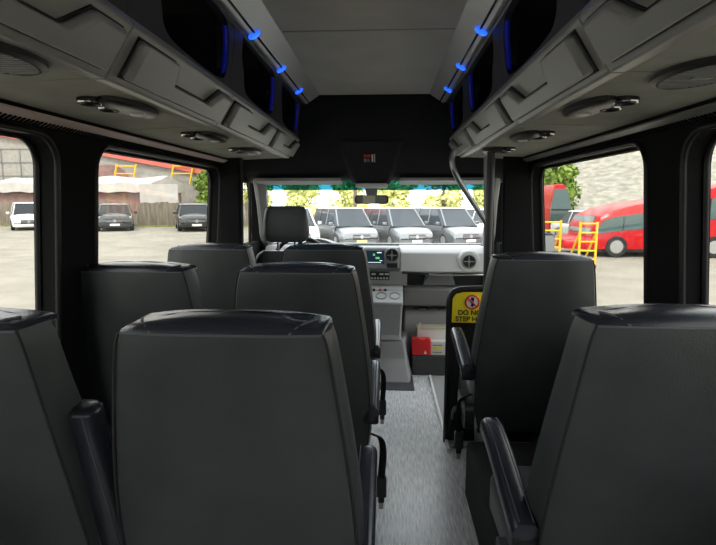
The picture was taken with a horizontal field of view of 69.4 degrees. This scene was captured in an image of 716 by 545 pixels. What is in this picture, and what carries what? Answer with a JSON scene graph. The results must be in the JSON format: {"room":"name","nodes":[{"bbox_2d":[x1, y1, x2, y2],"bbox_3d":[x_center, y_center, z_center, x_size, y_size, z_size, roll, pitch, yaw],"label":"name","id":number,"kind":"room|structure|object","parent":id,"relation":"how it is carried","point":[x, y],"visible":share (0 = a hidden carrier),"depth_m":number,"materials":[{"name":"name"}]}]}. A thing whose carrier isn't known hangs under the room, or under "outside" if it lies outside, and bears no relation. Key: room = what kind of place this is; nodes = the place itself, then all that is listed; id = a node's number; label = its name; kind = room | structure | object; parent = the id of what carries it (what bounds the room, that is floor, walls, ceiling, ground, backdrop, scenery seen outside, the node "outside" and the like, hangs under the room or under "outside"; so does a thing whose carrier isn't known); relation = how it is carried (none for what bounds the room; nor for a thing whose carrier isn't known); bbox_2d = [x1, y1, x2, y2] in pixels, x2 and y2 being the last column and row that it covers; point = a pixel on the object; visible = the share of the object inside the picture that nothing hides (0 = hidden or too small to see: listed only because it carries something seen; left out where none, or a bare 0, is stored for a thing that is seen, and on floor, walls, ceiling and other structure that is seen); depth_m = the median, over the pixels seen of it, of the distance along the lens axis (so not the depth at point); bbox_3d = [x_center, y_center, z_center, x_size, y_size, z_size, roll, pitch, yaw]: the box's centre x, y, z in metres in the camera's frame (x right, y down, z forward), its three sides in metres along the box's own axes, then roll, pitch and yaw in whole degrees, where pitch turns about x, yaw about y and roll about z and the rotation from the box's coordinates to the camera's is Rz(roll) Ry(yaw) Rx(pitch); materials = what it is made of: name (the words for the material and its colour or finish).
{"room":"vehicle interior","nodes":[
{"label":"vehicle interior","id":0,"kind":"room"},
{"bbox_2d":[0,120,262,399],"bbox_3d":[-0.962,0.183,1.138,0.214,1.920,6.500,0,8,3],"label":"wall","id":1,"kind":"structure","parent":0,"point":[78,154],"depth_m":1.61,"materials":[{"name":"black plastic"}]},
{"bbox_2d":[0,121,61,341],"bbox_3d":[-0.954,0.029,0.881,0.126,0.698,1.355,0,8,3],"label":"window","id":2,"kind":"structure","parent":1,"relation":"in","point":[3,125],"depth_m":1.51,"materials":[{"name":"black rubber"}]},
{"bbox_2d":[0,0,131,82],"bbox_3d":[-0.681,-0.533,0.687,0.446,0.395,0.713,0,8,3],"label":"overhead luggage rack","id":3,"kind":"object","parent":1,"relation":"attached to","point":[76,38],"visible":1,"depth_m":0.89,"materials":[{"name":"grey plastic"}]},
{"bbox_2d":[0,41,48,75],"bbox_3d":[-0.624,-0.361,0.862,0.150,0.019,0.250,0,8,3],"label":"speaker","id":4,"kind":"object","parent":3,"relation":"attached to","point":[14,60],"visible":1,"depth_m":0.89},
{"bbox_2d":[0,53,40,74],"bbox_3d":[-0.624,-0.359,0.862,0.120,0.010,0.198,0,8,3],"label":"grille","id":5,"kind":"object","parent":4,"relation":"attached to","point":[10,63],"depth_m":0.90,"materials":[{"name":"grey plastic"}]},
{"bbox_2d":[0,60,88,82],"bbox_3d":[-0.707,-0.354,0.713,0.312,0.033,0.713,0,8,3],"label":"shelf","id":6,"kind":"object","parent":3,"relation":"attached to","point":[58,69],"depth_m":1.02,"materials":[{"name":"grey plastic"}]},
{"bbox_2d":[0,98,227,168],"bbox_3d":[-0.890,-0.293,0.572,0.043,0.029,4.920,0,8,3],"label":"trim","id":7,"kind":"structure","parent":1,"relation":"attached to","point":[9,112],"depth_m":1.60,"materials":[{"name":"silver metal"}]},
{"bbox_2d":[0,0,234,129],"bbox_3d":[-0.644,-0.631,1.384,0.446,0.395,0.693,0,8,3],"label":"overhead luggage rack","id":8,"kind":"object","parent":1,"relation":"attached to","point":[166,63],"visible":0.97,"depth_m":1.32,"materials":[{"name":"grey plastic"}]},
{"bbox_2d":[0,78,204,129],"bbox_3d":[-0.670,-0.452,1.410,0.312,0.033,0.693,0,8,3],"label":"shelf","id":9,"kind":"object","parent":8,"relation":"attached to","point":[58,96],"depth_m":1.26,"materials":[{"name":"grey plastic"}]},
{"bbox_2d":[76,95,158,118],"bbox_3d":[-0.611,-0.428,1.355,0.124,0.023,0.276,0,8,3],"label":"console","id":10,"kind":"object","parent":8,"relation":"attached to","point":[104,103],"visible":0.99,"depth_m":1.29,"materials":[{"name":"black plastic"}]},
{"bbox_2d":[94,144,220,263],"bbox_3d":[-0.875,-0.181,2.374,0.126,0.698,1.325,0,8,3],"label":"window","id":11,"kind":"structure","parent":1,"relation":"in","point":[105,147],"depth_m":2.02,"materials":[{"name":"black rubber"}]},
{"bbox_2d":[123,27,277,149],"bbox_3d":[-0.607,-0.728,2.074,0.446,0.395,0.698,0,8,3],"label":"bin","id":12,"kind":"object","parent":1,"relation":"attached to","point":[246,123],"visible":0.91,"depth_m":2.05,"materials":[{"name":"grey plastic"}]},
{"bbox_2d":[123,126,255,149],"bbox_3d":[-0.634,-0.549,2.100,0.312,0.033,0.698,0,8,3],"label":"shelf","id":13,"kind":"object","parent":12,"relation":"attached to","point":[170,135],"depth_m":2.01,"materials":[{"name":"grey plastic"}]},
{"bbox_2d":[181,131,227,142],"bbox_3d":[-0.578,-0.517,1.988,0.124,0.023,0.276,0,8,3],"label":"console","id":14,"kind":"object","parent":12,"relation":"attached to","point":[214,137],"visible":0.98,"depth_m":1.91,"materials":[{"name":"black plastic"}]},
{"bbox_2d":[218,158,243,243],"bbox_3d":[-0.751,0.068,3.112,0.168,1.600,0.127,0,8,3],"label":"trim","id":15,"kind":"structure","parent":1,"relation":"attached to","point":[231,229],"depth_m":2.98,"materials":[{"name":"black plastic"}]},
{"bbox_2d":[198,77,300,159],"bbox_3d":[-0.572,-0.822,2.741,0.446,0.395,0.648,0,8,3],"label":"bin","id":16,"kind":"object","parent":1,"relation":"attached to","point":[284,144],"visible":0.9,"depth_m":2.79,"materials":[{"name":"grey plastic"}]},
{"bbox_2d":[198,147,282,159],"bbox_3d":[-0.599,-0.643,2.768,0.312,0.033,0.648,0,8,3],"label":"shelf","id":17,"kind":"object","parent":16,"relation":"attached to","point":[266,152],"depth_m":2.76,"materials":[{"name":"grey plastic"}]},
{"bbox_2d":[228,147,260,154],"bbox_3d":[-0.548,-0.596,2.551,0.124,0.023,0.276,0,8,3],"label":"console","id":18,"kind":"object","parent":16,"relation":"attached to","point":[246,150],"visible":0.99,"depth_m":2.47,"materials":[{"name":"black plastic"}]},
{"bbox_2d":[253,179,273,249],"bbox_3d":[-0.706,-0.453,3.850,0.110,0.644,0.695,-1,8,-6],"label":"trim","id":19,"kind":"structure","parent":1,"relation":"attached to","point":[261,194],"depth_m":3.74,"materials":[{"name":"grey plastic"}]},
{"bbox_2d":[380,373,414,390],"bbox_3d":[-0.231,0.779,3.772,1.260,0.005,0.380,0,8,3],"label":"trim","id":20,"kind":"structure","parent":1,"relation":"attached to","point":[409,386],"depth_m":3.62,"materials":[{"name":"grey plastic"}]},
{"bbox_2d":[161,0,556,89],"bbox_3d":[-0.029,-0.776,0.691,1.960,0.035,5.980,0,8,3],"label":"roof","id":21,"kind":"structure","parent":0,"point":[169,7],"depth_m":2.01,"materials":[{"name":"black plastic"}]},
{"bbox_2d":[261,0,467,94],"bbox_3d":[-0.044,-0.702,0.409,0.800,0.034,5.400,0,8,3],"label":"ceiling","id":22,"kind":"structure","parent":0,"point":[345,47],"depth_m":2.04,"materials":[{"name":"grey plastic"}]},
{"bbox_2d":[211,0,319,104],"bbox_3d":[-0.392,-0.753,1.020,0.120,0.092,4.185,0,8,3],"label":"channel","id":23,"kind":"object","parent":22,"relation":"attached to","point":[252,19],"visible":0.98,"depth_m":1.95,"materials":[{"name":"grey"}]},
{"bbox_2d":[429,0,512,102],"bbox_3d":[0.367,-0.748,0.980,0.120,0.092,4.185,0,8,3],"label":"channel","id":24,"kind":"object","parent":22,"relation":"attached to","point":[479,18],"visible":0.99,"depth_m":1.94,"materials":[{"name":"grey"}]},
{"bbox_2d":[243,88,502,180],"bbox_3d":[0.110,-0.866,3.341,1.800,0.525,0.460,0,8,3],"label":"front overhead panel","id":25,"kind":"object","parent":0,"point":[422,122],"depth_m":3.16,"materials":[{"name":"black plastic"}]},
{"bbox_2d":[254,178,342,184],"bbox_3d":[-0.395,-0.616,3.498,0.580,0.040,0.168,0,8,3],"label":"sun visor","id":26,"kind":"object","parent":25,"relation":"attached to","point":[266,181],"visible":1,"depth_m":3.44,"materials":[{"name":"grey plastic"}]},
{"bbox_2d":[340,140,402,187],"bbox_3d":[0.089,-0.692,3.353,0.424,0.282,0.356,0,8,3],"label":"console","id":27,"kind":"object","parent":25,"relation":"attached to","point":[369,163],"visible":0.92,"depth_m":3.23,"materials":[{"name":"black plastic"}]},
{"bbox_2d":[355,188,388,203],"bbox_3d":[0.094,-0.537,3.561,0.234,0.128,0.078,0,8,3],"label":"mirror","id":28,"kind":"object","parent":27,"relation":"attached to","point":[371,197],"visible":0.92,"depth_m":3.56,"materials":[{"name":"grey plastic"}]},
{"bbox_2d":[267,181,483,189],"bbox_3d":[0.133,-0.456,3.857,1.800,0.570,0.670,0,8,3],"label":"window","id":29,"kind":"structure","parent":25,"relation":"attached to","point":[347,185],"depth_m":3.66,"materials":[{"name":"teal glass"}]},
{"bbox_2d":[399,178,483,184],"bbox_3d":[0.574,-0.609,3.448,0.600,0.040,0.168,0,8,3],"label":"sun visor","id":30,"kind":"object","parent":25,"relation":"attached to","point":[402,181],"visible":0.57,"depth_m":3.40,"materials":[{"name":"grey plastic"}]},
{"bbox_2d":[273,242,480,245],"bbox_3d":[0.157,0.249,4.405,2.000,1.000,0.060,0,8,3],"label":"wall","id":31,"kind":"structure","parent":0,"point":[360,244],"depth_m":4.30,"materials":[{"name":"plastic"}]},
{"bbox_2d":[265,238,482,309],"bbox_3d":[0.163,0.000,4.101,1.760,0.562,0.431,0,8,3],"label":"dashboard","id":32,"kind":"object","parent":31,"relation":"attached to","point":[427,274],"visible":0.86,"depth_m":3.93,"materials":[{"name":"grey plastic"}]},
{"bbox_2d":[303,238,335,243],"bbox_3d":[-0.302,-0.212,3.986,0.360,0.110,0.190,0,8,3],"label":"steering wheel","id":33,"kind":"object","parent":32,"relation":"attached to","point":[321,240],"depth_m":3.89,"materials":[{"name":"plastic"}]},
{"bbox_2d":[384,247,399,262],"bbox_3d":[0.255,-0.130,3.884,0.116,0.116,0.032,0,8,3],"label":"air vent","id":34,"kind":"object","parent":32,"relation":"attached to","point":[391,254],"depth_m":3.88,"materials":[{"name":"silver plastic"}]},
{"bbox_2d":[407,273,482,284],"bbox_3d":[0.692,0.043,4.080,0.620,0.120,0.030,0,8,3],"label":"shelf","id":35,"kind":"object","parent":32,"relation":"attached to","point":[412,279],"depth_m":4.06,"materials":[{"name":"black plastic"}]},
{"bbox_2d":[461,254,476,268],"bbox_3d":[0.833,-0.084,3.885,0.116,0.116,0.032,0,8,3],"label":"air vent","id":36,"kind":"object","parent":32,"relation":"attached to","point":[468,261],"depth_m":3.88,"materials":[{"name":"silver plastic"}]},
{"bbox_2d":[401,306,445,346],"bbox_3d":[0.691,0.485,4.209,0.670,0.468,0.298,0,8,3],"label":"trim","id":37,"kind":"structure","parent":31,"relation":"attached to","point":[411,316],"depth_m":4.09,"materials":[{"name":"grey plastic"}]},
{"bbox_2d":[369,375,478,544],"bbox_3d":[-0.028,1.205,0.980,2.000,0.060,6.000,0,8,3],"label":"floor","id":38,"kind":"structure","parent":0,"point":[425,503],"depth_m":2.44,"materials":[{"name":"grey carpet"}]},
{"bbox_2d":[0,307,125,544],"bbox_3d":[-0.731,0.574,1.312,0.543,1.098,0.681,0,8,3],"label":"passenger seat","id":39,"kind":"object","parent":38,"relation":"on","point":[57,477],"visible":0.88,"depth_m":0.99,"materials":[{"name":"black leather"}]},
{"bbox_2d":[81,261,205,434],"bbox_3d":[-0.692,0.470,2.054,0.543,1.098,0.681,0,8,3],"label":"passenger seat","id":40,"kind":"object","parent":38,"relation":"on","point":[115,294],"visible":0.2,"depth_m":1.67,"materials":[{"name":"grey leather"}]},
{"bbox_2d":[167,243,255,308],"bbox_3d":[-0.653,0.366,2.795,0.543,1.098,0.681,0,8,3],"label":"passenger seat","id":41,"kind":"object","parent":38,"relation":"on","point":[218,265],"visible":0.26,"depth_m":2.41,"materials":[{"name":"grey leather"}]},
{"bbox_2d":[112,309,377,544],"bbox_3d":[-0.195,0.578,1.284,0.538,1.098,0.681,0,8,3],"label":"passenger seat","id":42,"kind":"object","parent":38,"relation":"on","point":[234,426],"visible":1,"depth_m":0.93,"materials":[{"name":"black leather"}]},
{"bbox_2d":[255,206,309,263],"bbox_3d":[-0.445,0.181,3.519,0.470,1.262,0.538,0,8,3],"label":"seat","id":43,"kind":"object","parent":38,"relation":"on","point":[289,224],"visible":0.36,"depth_m":3.22,"materials":[{"name":"black leather"}]},
{"bbox_2d":[234,262,386,508],"bbox_3d":[-0.155,0.474,2.026,0.538,1.098,0.681,0,8,3],"label":"passenger seat","id":44,"kind":"object","parent":38,"relation":"on","point":[332,290],"visible":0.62,"depth_m":1.65,"materials":[{"name":"grey leather"}]},
{"bbox_2d":[282,243,385,423],"bbox_3d":[-0.116,0.370,2.768,0.538,1.098,0.681,0,8,3],"label":"passenger seat","id":45,"kind":"object","parent":38,"relation":"on","point":[339,253],"visible":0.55,"depth_m":2.39,"materials":[{"name":"grey leather"}]},
{"bbox_2d":[411,353,444,375],"bbox_3d":[0.671,0.681,3.953,0.520,0.150,0.220,0,8,3],"label":"box","id":46,"kind":"object","parent":38,"relation":"on","point":[421,364],"visible":0.26,"depth_m":3.85,"materials":[{"name":"grey plastic"}]},
{"bbox_2d":[411,337,430,354],"bbox_3d":[0.473,0.547,3.878,0.140,0.133,0.092,0,8,3],"label":"case","id":47,"kind":"object","parent":46,"relation":"on","point":[419,345],"visible":1,"depth_m":3.84,"materials":[{"name":"red plastic"}]},
{"bbox_2d":[416,323,445,338],"bbox_3d":[0.573,0.488,3.973,0.250,0.223,0.107,0,8,3],"label":"stack","id":48,"kind":"object","parent":46,"relation":"on","point":[434,331],"visible":0.37,"depth_m":3.92,"materials":[{"name":"white paper"}]},
{"bbox_2d":[431,339,444,354],"bbox_3d":[0.617,0.562,3.882,0.142,0.103,0.073,0,8,3],"label":"carton","id":49,"kind":"object","parent":46,"relation":"on","point":[437,345],"visible":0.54,"depth_m":3.85,"materials":[{"name":"white cardboard"}]},
{"bbox_2d":[429,375,449,451],"bbox_3d":[0.501,0.845,3.252,0.015,0.019,1.150,0,8,3],"label":"trim","id":50,"kind":"structure","parent":38,"relation":"on","point":[430,377],"depth_m":3.19,"materials":[{"name":"white metal"}]},
{"bbox_2d":[465,441,536,544],"bbox_3d":[0.683,0.906,1.952,0.455,0.262,0.640,0,8,3],"label":"housing","id":51,"kind":"object","parent":38,"relation":"on","point":[479,471],"visible":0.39,"depth_m":2.04,"materials":[{"name":"black plastic"}]},
{"bbox_2d":[450,251,596,458],"bbox_3d":[0.707,0.424,2.378,0.541,1.098,0.686,0,8,3],"label":"passenger seat","id":52,"kind":"object","parent":38,"relation":"on","point":[525,317],"visible":0.79,"depth_m":2.06,"materials":[{"name":"grey leather"}]},
{"bbox_2d":[458,370,468,391],"bbox_3d":[0.739,0.580,2.505,0.450,0.155,0.470,0,8,3],"label":"seat cushion","id":53,"kind":"object","parent":52,"relation":"on","point":[462,384],"depth_m":2.52,"materials":[{"name":"grey fabric"}]},
{"bbox_2d":[480,304,715,544],"bbox_3d":[0.606,0.571,1.337,0.541,1.098,0.686,0,8,3],"label":"passenger seat","id":54,"kind":"object","parent":38,"relation":"on","point":[625,454],"visible":1,"depth_m":1.00,"materials":[{"name":"black leather"}]},
{"bbox_2d":[490,466,530,536],"bbox_3d":[0.637,0.726,1.464,0.450,0.155,0.470,0,8,3],"label":"seat cushion","id":55,"kind":"object","parent":54,"relation":"on","point":[496,508],"depth_m":1.57,"materials":[{"name":"black leather"}]},
{"bbox_2d":[494,119,715,304],"bbox_3d":[0.932,0.197,1.040,0.214,1.920,6.500,0,8,3],"label":"wall","id":56,"kind":"structure","parent":0,"point":[663,150],"depth_m":1.50,"materials":[{"name":"black plastic"}]},
{"bbox_2d":[431,376,530,447],"bbox_3d":[0.776,0.848,3.263,0.535,0.011,1.100,0,8,3],"label":"floor","id":57,"kind":"structure","parent":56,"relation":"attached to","point":[438,381],"depth_m":3.44,"materials":[{"name":"grey carpet"}]},
{"bbox_2d":[443,286,530,442],"bbox_3d":[0.722,0.494,2.731,0.523,0.858,0.028,0,8,3],"label":"barrier","id":58,"kind":"object","parent":57,"relation":"on","point":[451,377],"visible":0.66,"depth_m":2.74,"materials":[{"name":"black plastic"}]},
{"bbox_2d":[452,292,481,322],"bbox_3d":[0.596,0.182,2.677,0.215,0.160,0.018,0,8,3],"label":"sign","id":59,"kind":"object","parent":58,"relation":"attached to","point":[465,305],"visible":0.66,"depth_m":2.68,"materials":[{"name":"yellow plastic"}]},
{"bbox_2d":[483,157,493,265],"bbox_3d":[0.767,0.090,3.091,0.048,1.561,0.123,5,10,34],"label":"door","id":60,"kind":"structure","parent":56,"relation":"in","point":[485,158],"depth_m":2.98,"materials":[{"name":"grey plastic"}]},
{"bbox_2d":[481,178,500,245],"bbox_3d":[0.967,-0.441,3.763,0.110,0.644,0.695,2,8,12],"label":"trim","id":61,"kind":"structure","parent":56,"relation":"attached to","point":[497,181],"depth_m":3.61,"materials":[{"name":"grey plastic"}]},
{"bbox_2d":[448,75,549,158],"bbox_3d":[0.725,-0.812,2.674,0.446,0.395,0.648,0,8,3],"label":"bin","id":62,"kind":"object","parent":56,"relation":"attached to","point":[460,139],"visible":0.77,"depth_m":2.70,"materials":[{"name":"grey plastic"}]},
{"bbox_2d":[449,149,484,224],"bbox_3d":[0.627,-0.444,2.828,0.340,0.435,0.050,-6,10,-36],"label":"curved handrail","id":63,"kind":"object","parent":62,"relation":"attached to","point":[455,173],"visible":0.87,"depth_m":2.76,"materials":[{"name":"silver metal"}]},
{"bbox_2d":[482,147,498,287],"bbox_3d":[0.638,-0.263,2.518,0.090,0.680,0.090,0,8,3],"label":"pole","id":64,"kind":"object","parent":62,"relation":"attached to","point":[490,153],"visible":0.73,"depth_m":2.50,"materials":[{"name":"grey metal"}]},
{"bbox_2d":[467,146,549,158],"bbox_3d":[0.751,-0.633,2.698,0.312,0.033,0.648,0,8,3],"label":"shelf","id":65,"kind":"object","parent":62,"relation":"attached to","point":[477,152],"depth_m":2.64,"materials":[{"name":"grey plastic"}]},
{"bbox_2d":[501,156,532,252],"bbox_3d":[0.911,0.080,3.027,0.202,1.600,0.130,0,8,3],"label":"trim","id":66,"kind":"structure","parent":56,"relation":"attached to","point":[516,191],"depth_m":2.90,"materials":[{"name":"black plastic"}]},
{"bbox_2d":[465,22,617,147],"bbox_3d":[0.689,-0.719,2.006,0.446,0.395,0.698,0,8,3],"label":"bin","id":67,"kind":"object","parent":56,"relation":"attached to","point":[490,124],"visible":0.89,"depth_m":1.96,"materials":[{"name":"grey plastic"}]},
{"bbox_2d":[510,130,554,142],"bbox_3d":[0.650,-0.514,1.964,0.124,0.023,0.276,0,8,3],"label":"console","id":68,"kind":"object","parent":67,"relation":"attached to","point":[529,135],"visible":0.98,"depth_m":1.89,"materials":[{"name":"black plastic"}]},
{"bbox_2d":[487,123,617,147],"bbox_3d":[0.716,-0.539,2.030,0.312,0.033,0.698,0,8,3],"label":"shelf","id":69,"kind":"object","parent":67,"relation":"attached to","point":[564,134],"depth_m":1.91,"materials":[{"name":"grey plastic"}]},
{"bbox_2d":[529,141,647,303],"bbox_3d":[0.979,-0.168,2.278,0.126,0.698,1.325,0,8,3],"label":"window","id":70,"kind":"structure","parent":56,"relation":"in","point":[638,147],"depth_m":1.87,"materials":[{"name":"black rubber"}]},
{"bbox_2d":[499,0,715,126],"bbox_3d":[0.653,-0.622,1.317,0.446,0.395,0.693,0,8,3],"label":"overhead luggage rack","id":71,"kind":"object","parent":56,"relation":"attached to","point":[558,65],"visible":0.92,"depth_m":1.27,"materials":[{"name":"grey plastic"}]},
{"bbox_2d":[563,95,639,118],"bbox_3d":[0.618,-0.428,1.351,0.124,0.023,0.276,0,8,3],"label":"console","id":72,"kind":"object","parent":71,"relation":"attached to","point":[606,103],"visible":0.99,"depth_m":1.28,"materials":[{"name":"black plastic"}]},
{"bbox_2d":[530,71,715,126],"bbox_3d":[0.680,-0.442,1.340,0.312,0.033,0.693,0,8,3],"label":"shelf","id":73,"kind":"object","parent":71,"relation":"attached to","point":[653,101],"depth_m":1.24,"materials":[{"name":"grey plastic"}]},
{"bbox_2d":[523,97,715,167],"bbox_3d":[0.809,-0.281,0.484,0.043,0.029,4.920,0,8,3],"label":"trim","id":74,"kind":"structure","parent":56,"relation":"attached to","point":[708,111],"depth_m":1.58,"materials":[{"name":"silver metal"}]},
{"bbox_2d":[580,0,715,71],"bbox_3d":[0.616,-0.524,0.619,0.446,0.395,0.713,0,8,3],"label":"bin","id":75,"kind":"object","parent":56,"relation":"attached to","point":[626,35],"visible":0.99,"depth_m":0.84,"materials":[{"name":"grey plastic"}]},
{"bbox_2d":[628,24,715,71],"bbox_3d":[0.643,-0.344,0.643,0.312,0.033,0.713,0,8,3],"label":"shelf","id":76,"kind":"object","parent":75,"relation":"attached to","point":[698,41],"depth_m":0.86,"materials":[{"name":"grey plastic"}]},
{"bbox_2d":[650,56,715,89],"bbox_3d":[0.655,-0.378,0.984,0.150,0.019,0.250,0,8,3],"label":"speaker","id":77,"kind":"object","parent":75,"relation":"attached to","point":[702,71],"visible":1,"depth_m":0.98},
{"bbox_2d":[657,65,715,88],"bbox_3d":[0.655,-0.377,0.984,0.120,0.010,0.198,0,8,3],"label":"grille","id":78,"kind":"object","parent":77,"relation":"attached to","point":[677,76],"depth_m":0.98,"materials":[{"name":"grey plastic"}]},
{"bbox_2d":[679,121,715,304],"bbox_3d":[0.900,0.042,0.785,0.126,0.698,1.355,0,8,3],"label":"window","id":79,"kind":"structure","parent":56,"relation":"in","point":[689,140],"depth_m":1.41,"materials":[{"name":"black rubber"}]},
{"bbox_3d":[0.145,0.747,4.243,2.000,0.060,0.600,0,8,3],"label":"floor","id":80,"kind":"structure","parent":0,"visible":0},
{"bbox_2d":[371,285,411,382],"bbox_3d":[0.197,0.434,3.899,0.474,0.655,0.489,0,8,3],"label":"console","id":81,"kind":"object","parent":80,"relation":"on","point":[395,360],"visible":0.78,"depth_m":3.81,"materials":[{"name":"grey plastic"}]},
{"bbox_2d":[372,291,402,305],"bbox_3d":[0.198,0.185,3.797,0.265,0.091,0.160,0,8,3],"label":"tray","id":82,"kind":"object","parent":81,"relation":"on","point":[380,298],"depth_m":3.77,"materials":[{"name":"white plastic"}]},
{"label":"outside","id":83,"kind":"structure","parent":0,"visible":0},
{"bbox_2d":[0,208,715,309],"bbox_3d":[2.285,-4.324,44.776,180.000,0.100,170.000,0,8,3],"label":"ground","id":84,"kind":"structure","parent":83,"point":[619,280],"depth_m":16.91,"materials":[{"name":"concrete"}]},
{"bbox_2d":[6,202,33,229],"bbox_3d":[-21.703,-3.742,33.980,2.320,1.746,4.830,-5,10,-33],"label":"car","id":85,"kind":"object","parent":84,"relation":"on","point":[22,213],"visible":0.61,"depth_m":32.50,"materials":[{"name":"white paint"}]},
{"bbox_2d":[0,176,184,220],"bbox_3d":[-21.575,-6.187,43.663,15.767,3.900,6.980,0,8,3],"label":"shed","id":86,"kind":"object","parent":84,"relation":"on","point":[115,189],"visible":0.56,"depth_m":40.58,"materials":[{"name":"white metal"}]},
{"bbox_2d":[139,184,178,212],"bbox_3d":[-15.378,-5.531,39.995,3.000,2.578,0.190,0,8,3],"label":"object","id":87,"kind":"object","parent":86,"relation":"hanging from","point":[150,193],"depth_m":39.89,"materials":[{"name":"white"}]},
{"bbox_2d":[0,136,202,202],"bbox_3d":[-31.492,-12.193,56.581,35.200,12.200,12.800,0,8,3],"label":"warehouse","id":88,"kind":"structure","parent":84,"relation":"on","point":[15,156],"depth_m":50.36,"materials":[{"name":"concrete"}]},
{"bbox_2d":[99,203,136,230],"bbox_3d":[-15.812,-3.658,33.677,2.599,1.664,5.670,-4,9,-24],"label":"car","id":89,"kind":"object","parent":84,"relation":"on","point":[110,214],"visible":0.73,"depth_m":32.11,"materials":[{"name":"grey paint"}]},
{"bbox_2d":[0,202,247,225],"bbox_3d":[-23.222,-4.259,37.600,33.800,1.770,0.120,0,8,3],"label":"fence","id":90,"kind":"object","parent":84,"relation":"on","point":[145,216],"visible":0.25,"depth_m":37.11,"materials":[{"name":"brown wood"}]},
{"bbox_2d":[173,203,206,230],"bbox_3d":[-10.620,-3.620,33.407,2.599,1.664,5.670,-3,9,-21],"label":"car","id":91,"kind":"object","parent":84,"relation":"on","point":[187,215],"visible":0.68,"depth_m":31.75,"materials":[{"name":"grey paint"}]},
{"bbox_2d":[192,169,207,202],"bbox_3d":[-13.377,-7.740,48.353,3.771,5.692,3.520,0,8,3],"label":"tree","id":92,"kind":"object","parent":84,"relation":"on","point":[200,182],"visible":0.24,"depth_m":47.23,"materials":[{"name":"green plant"}]},
{"bbox_2d":[280,190,321,216],"bbox_3d":[-4.998,-6.993,44.695,4.028,5.676,3.954,0,8,3],"label":"tree","id":93,"kind":"object","parent":84,"relation":"on","point":[297,197],"visible":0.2,"depth_m":44.59,"materials":[{"name":"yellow plant"}]},
{"bbox_2d":[304,207,320,241],"bbox_3d":[-2.844,-2.035,22.402,2.030,1.588,4.412,-2,8,-17],"label":"car","id":94,"kind":"object","parent":84,"relation":"on","point":[314,231],"visible":0.15,"depth_m":21.16,"materials":[{"name":"white paint"}]},
{"bbox_2d":[314,207,378,242],"bbox_3d":[-0.631,-1.977,21.990,2.030,1.588,4.412,-3,9,-21],"label":"car","id":95,"kind":"object","parent":84,"relation":"on","point":[338,224],"visible":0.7,"depth_m":20.79,"materials":[{"name":"grey paint"}]},
{"bbox_2d":[327,190,373,209],"bbox_3d":[-0.548,-7.393,46.401,4.563,6.160,4.002,7,11,43],"label":"tree","id":96,"kind":"object","parent":84,"relation":"on","point":[347,195],"visible":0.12,"depth_m":46.18,"materials":[{"name":"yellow plant"}]},
{"bbox_2d":[377,190,413,206],"bbox_3d":[3.204,-6.842,45.309,4.272,4.764,3.040,-1,8,-7],"label":"tree","id":97,"kind":"object","parent":84,"relation":"on","point":[397,198],"visible":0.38,"depth_m":44.68,"materials":[{"name":"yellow plant"}]},
{"bbox_2d":[364,207,432,242],"bbox_3d":[1.511,-1.975,21.978,2.030,1.588,4.412,-3,9,-21],"label":"car","id":98,"kind":"object","parent":84,"relation":"on","point":[393,224],"visible":0.7,"depth_m":20.76,"materials":[{"name":"grey paint"}]},
{"bbox_2d":[421,190,464,207],"bbox_3d":[7.192,-6.997,43.267,4.165,5.642,3.865,0,8,3],"label":"tree","id":99,"kind":"object","parent":84,"relation":"on","point":[452,198],"visible":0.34,"depth_m":42.76,"materials":[{"name":"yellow plant"}]},
{"bbox_2d":[411,207,482,242],"bbox_3d":[3.659,-2.015,22.264,2.030,1.588,4.412,-3,9,-21],"label":"car","id":100,"kind":"object","parent":84,"relation":"on","point":[446,224],"visible":0.7,"depth_m":21.03,"materials":[{"name":"grey paint"}]},
{"bbox_2d":[544,184,570,232],"bbox_3d":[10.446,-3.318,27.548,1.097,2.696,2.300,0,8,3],"label":"coach","id":101,"kind":"object","parent":84,"relation":"on","point":[557,204],"visible":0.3,"depth_m":26.49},
{"bbox_2d":[544,164,582,209],"bbox_3d":[13.191,-5.828,34.943,4.176,5.639,3.182,-2,8,-13],"label":"tree","id":102,"kind":"object","parent":84,"relation":"on","point":[565,175],"visible":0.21,"depth_m":33.88,"materials":[{"name":"green plant"}]},
{"bbox_2d":[550,210,583,234],"bbox_3d":[10.433,-1.993,22.613,2.260,1.446,4.930,-1,8,-7],"label":"car","id":103,"kind":"object","parent":84,"relation":"on","point":[568,217],"visible":0.07,"depth_m":23.51,"materials":[{"name":"silver metal"}]},
{"bbox_2d":[570,222,598,268],"bbox_3d":[6.384,-0.810,14.748,0.520,1.300,0.982,0,8,3],"label":"ladder","id":104,"kind":"object","parent":84,"relation":"on","point":[595,237],"visible":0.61,"depth_m":14.29,"materials":[{"name":"yellow metal"}]},
{"bbox_2d":[555,185,715,257],"bbox_3d":[12.193,-1.849,17.989,10.400,2.446,2.430,0,8,3],"label":"coach","id":105,"kind":"object","parent":84,"relation":"on","point":[620,228],"visible":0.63,"depth_m":17.08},
{"bbox_2d":[558,146,715,209],"bbox_3d":[26.856,-8.369,44.929,20.000,7.969,18.000,0,8,3],"label":"wall","id":106,"kind":"structure","parent":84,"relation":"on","point":[617,178],"depth_m":42.27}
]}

